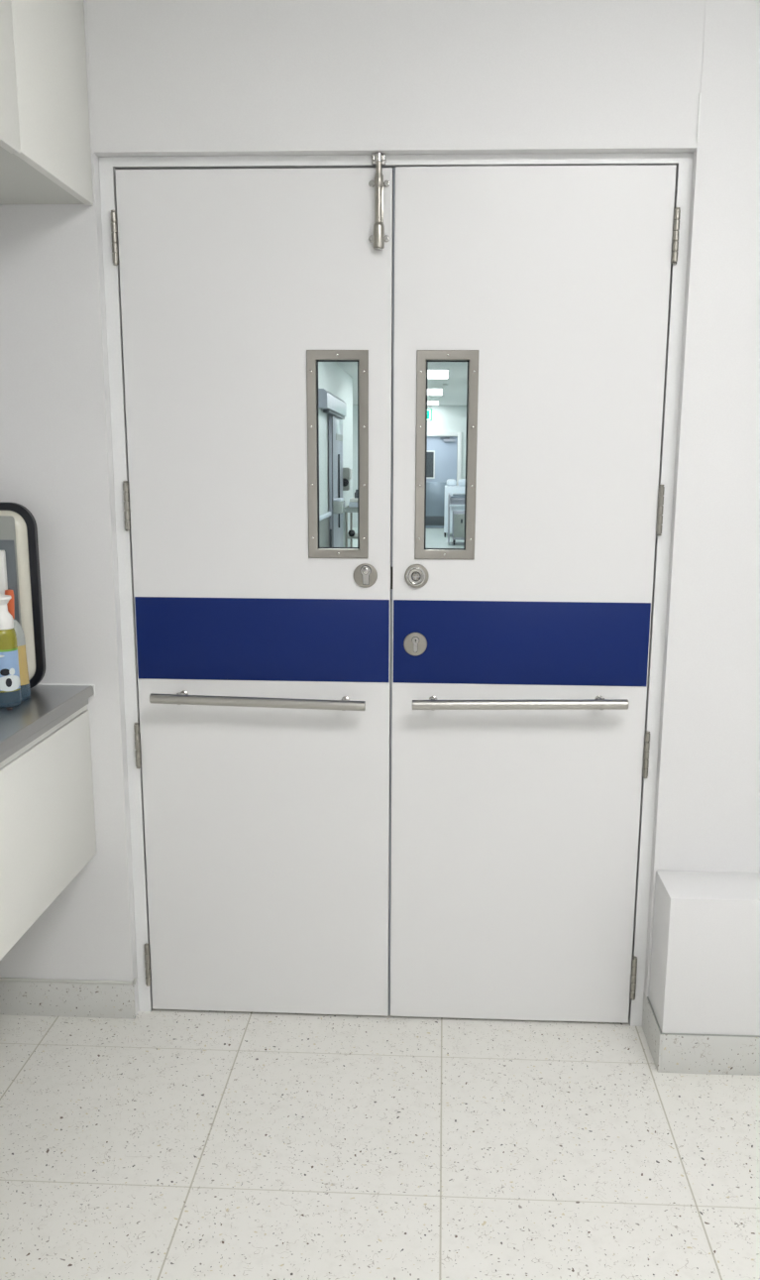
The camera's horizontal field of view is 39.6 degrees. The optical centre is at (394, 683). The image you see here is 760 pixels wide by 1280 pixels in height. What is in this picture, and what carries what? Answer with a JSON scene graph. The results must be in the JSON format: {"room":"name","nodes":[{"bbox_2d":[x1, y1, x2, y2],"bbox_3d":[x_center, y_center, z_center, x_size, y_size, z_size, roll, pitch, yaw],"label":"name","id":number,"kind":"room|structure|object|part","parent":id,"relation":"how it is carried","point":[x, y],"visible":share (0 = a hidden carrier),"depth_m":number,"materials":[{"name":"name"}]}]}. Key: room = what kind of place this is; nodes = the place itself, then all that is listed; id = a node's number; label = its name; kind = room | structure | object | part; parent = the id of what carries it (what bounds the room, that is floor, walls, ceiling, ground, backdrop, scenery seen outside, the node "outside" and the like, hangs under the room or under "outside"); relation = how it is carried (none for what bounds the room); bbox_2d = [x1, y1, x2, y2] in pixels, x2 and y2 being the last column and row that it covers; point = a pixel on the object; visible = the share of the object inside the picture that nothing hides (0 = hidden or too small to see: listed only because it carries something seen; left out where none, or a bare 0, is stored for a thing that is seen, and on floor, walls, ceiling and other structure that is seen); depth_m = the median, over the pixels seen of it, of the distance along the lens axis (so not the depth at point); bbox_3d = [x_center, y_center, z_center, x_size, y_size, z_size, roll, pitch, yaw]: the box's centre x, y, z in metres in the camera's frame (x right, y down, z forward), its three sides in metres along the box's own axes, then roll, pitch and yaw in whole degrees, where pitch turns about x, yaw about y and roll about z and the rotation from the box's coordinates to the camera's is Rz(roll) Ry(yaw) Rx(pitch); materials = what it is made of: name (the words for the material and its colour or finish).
{"room":"hospital utility room","nodes":[
{"label":"hospital utility room","id":0,"kind":"room"},
{"bbox_2d":[0,0,759,1016],"bbox_3d":[0.188,-0.459,2.545,3.310,2.750,0.135,1,12,3],"label":"wall","id":1,"kind":"structure","parent":0,"point":[166,77],"depth_m":2.37,"materials":[{"name":"white paint"}]},
{"bbox_2d":[0,977,136,1018],"bbox_3d":[-1.027,0.826,2.799,0.698,0.116,0.009,1,12,3],"label":"baseboard","id":2,"kind":"structure","parent":1,"relation":"attached to","point":[18,996],"depth_m":2.79,"materials":[{"name":"tile"}]},
{"bbox_2d":[110,161,393,1015],"bbox_3d":[-0.333,-0.147,2.590,0.646,2.100,0.112,1,12,3],"label":"door","id":3,"kind":"structure","parent":1,"relation":"in","point":[257,303],"depth_m":2.57,"materials":[{"name":"white laminate"}]},
{"bbox_3d":[-0.530,0.033,2.622,0.023,0.029,0.054,1,12,3],"label":"post","id":4,"kind":"part","parent":3,"relation":"part of","materials":[{"name":"silver metal"}]},
{"bbox_3d":[-0.335,0.045,2.585,0.531,0.035,0.024,1,12,3],"label":"pull handle","id":5,"kind":"part","parent":3,"relation":"part of","materials":[{"name":"metal"}]},
{"bbox_3d":[-0.133,-0.543,2.513,0.146,0.484,0.017,1,12,3],"label":"vision frame","id":6,"kind":"part","parent":3,"relation":"part of","materials":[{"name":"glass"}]},
{"bbox_3d":[-0.133,-0.545,2.525,0.100,0.438,0.006,1,12,3],"label":"glass pane","id":7,"kind":"part","parent":3,"relation":"part of","materials":[{"name":"clear glass"}]},
{"bbox_3d":[-0.122,0.047,2.605,0.023,0.029,0.054,1,12,3],"label":"post","id":8,"kind":"part","parent":3,"relation":"part of","materials":[{"name":"silver metal"}]},
{"bbox_3d":[-0.034,-1.095,2.373,0.014,0.153,0.014,1,12,3],"label":"bolt rod","id":9,"kind":"part","parent":3,"relation":"part of","materials":[{"name":"metal"}]},
{"bbox_2d":[98,151,694,1026],"bbox_3d":[-0.008,-0.157,2.623,1.341,2.125,0.124,1,12,3],"label":"trim","id":10,"kind":"structure","parent":1,"relation":"attached to","point":[683,161],"depth_m":2.50,"materials":[{"name":"white paint"}]},
{"bbox_2d":[388,165,681,1023],"bbox_3d":[0.312,-0.133,2.562,0.646,2.092,0.112,1,12,3],"label":"door","id":11,"kind":"structure","parent":1,"relation":"in","point":[530,303],"depth_m":2.54,"materials":[{"name":"white laminate"}]},
{"bbox_3d":[0.124,-0.541,2.514,0.098,0.438,0.006,1,12,3],"label":"glass pane","id":12,"kind":"part","parent":11,"relation":"part of","materials":[{"name":"clear glass"}]},
{"bbox_3d":[0.124,-0.539,2.502,0.144,0.484,0.017,1,12,3],"label":"vision frame","id":13,"kind":"part","parent":11,"relation":"part of","materials":[{"name":"glass"}]},
{"bbox_3d":[0.304,0.051,2.555,0.521,0.034,0.024,1,12,3],"label":"pull handle","id":14,"kind":"part","parent":11,"relation":"part of","materials":[{"name":"metal"}]},
{"bbox_2d":[697,92,701,141],"bbox_3d":[0.663,-1.231,2.290,0.004,0.098,0.002,1,12,3],"label":"trim","id":15,"kind":"structure","parent":1,"relation":"attached to","point":[700,92],"depth_m":2.29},
{"bbox_2d":[642,993,759,1075],"bbox_3d":[1.187,0.881,2.631,1.082,0.104,0.214,1,12,3],"label":"baseboard","id":16,"kind":"structure","parent":1,"relation":"attached to","point":[685,1053],"depth_m":2.55,"materials":[{"name":"tile"}]},
{"bbox_2d":[649,870,759,1036],"bbox_3d":[1.190,0.714,2.583,1.074,0.450,0.176,1,12,3],"label":"wall ledge","id":17,"kind":"object","parent":1,"relation":"attached to","point":[705,969],"depth_m":2.51,"materials":[{"name":"white paint"}]},
{"bbox_2d":[0,1008,759,1279],"bbox_3d":[0.077,1.361,0.709,3.310,0.060,4.520,1,12,3],"label":"floor","id":18,"kind":"structure","parent":0,"point":[156,1144],"depth_m":2.26,"materials":[{"name":"tile"}]},
{"bbox_3d":[-1.519,-0.033,0.466,0.100,2.750,4.265,1,12,3],"label":"wall","id":19,"kind":"structure","parent":0,"visible":0},
{"bbox_2d":[0,0,93,205],"bbox_3d":[-1.069,-1.235,1.317,0.683,0.738,2.064,1,12,3],"label":"upper cabinet","id":20,"kind":"object","parent":19,"relation":"attached to","point":[46,156],"visible":1,"depth_m":2.13,"materials":[{"name":"white laminate"}]},
{"bbox_3d":[-0.718,-1.312,1.700,0.019,0.736,0.414,1,12,3],"label":"door","id":21,"kind":"part","parent":20,"relation":"part of","materials":[{"name":"white laminate"}]},
{"bbox_2d":[0,683,95,762],"bbox_3d":[-1.105,0.227,1.626,0.627,0.040,2.065,1,12,3],"label":"countertop","id":22,"kind":"structure","parent":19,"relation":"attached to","point":[49,704],"depth_m":2.36,"materials":[{"name":"metal"}]},
{"bbox_2d":[0,550,7,594],"bbox_3d":[-0.947,-0.144,2.487,0.077,0.341,0.016,1,12,3],"label":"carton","id":23,"kind":"object","parent":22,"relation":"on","point":[3,568],"visible":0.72,"depth_m":2.46,"materials":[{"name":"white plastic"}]},
{"bbox_2d":[4,588,14,618],"bbox_3d":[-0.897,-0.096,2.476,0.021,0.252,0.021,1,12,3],"label":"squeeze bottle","id":24,"kind":"object","parent":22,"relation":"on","point":[11,605],"visible":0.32,"depth_m":2.45,"materials":[{"name":"orange plastic"}]},
{"bbox_2d":[0,594,21,707],"bbox_3d":[-0.885,-0.075,2.376,0.075,0.252,0.066,8,14,33],"label":"pump bottle","id":25,"kind":"object","parent":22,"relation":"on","point":[10,685],"visible":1,"depth_m":2.36,"materials":[{"name":"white plastic"}]},
{"bbox_2d":[13,619,30,700],"bbox_3d":[-0.881,-0.056,2.445,0.063,0.187,0.063,1,12,3],"label":"soap bottle","id":26,"kind":"object","parent":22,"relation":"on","point":[21,641],"visible":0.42,"depth_m":2.43,"materials":[{"name":"clear plastic"}]},
{"bbox_2d":[0,502,45,688],"bbox_3d":[-1.029,-0.204,2.508,0.370,0.449,0.039,1,12,3],"label":"mirror","id":27,"kind":"object","parent":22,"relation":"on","point":[18,525],"visible":0.71,"depth_m":2.48,"materials":[{"name":"black plastic"}]},
{"bbox_3d":[-1.029,-0.205,2.490,0.294,0.381,0.001,1,12,3],"label":"panel","id":28,"kind":"part","parent":27,"relation":"part of","materials":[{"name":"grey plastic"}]},
{"bbox_2d":[0,704,96,960],"bbox_3d":[-1.116,0.444,1.671,0.609,0.403,2.064,1,12,3],"label":"base cabinet","id":29,"kind":"object","parent":22,"relation":"attached to","point":[48,822],"visible":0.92,"depth_m":2.34,"materials":[{"name":"white laminate"}]}
]}

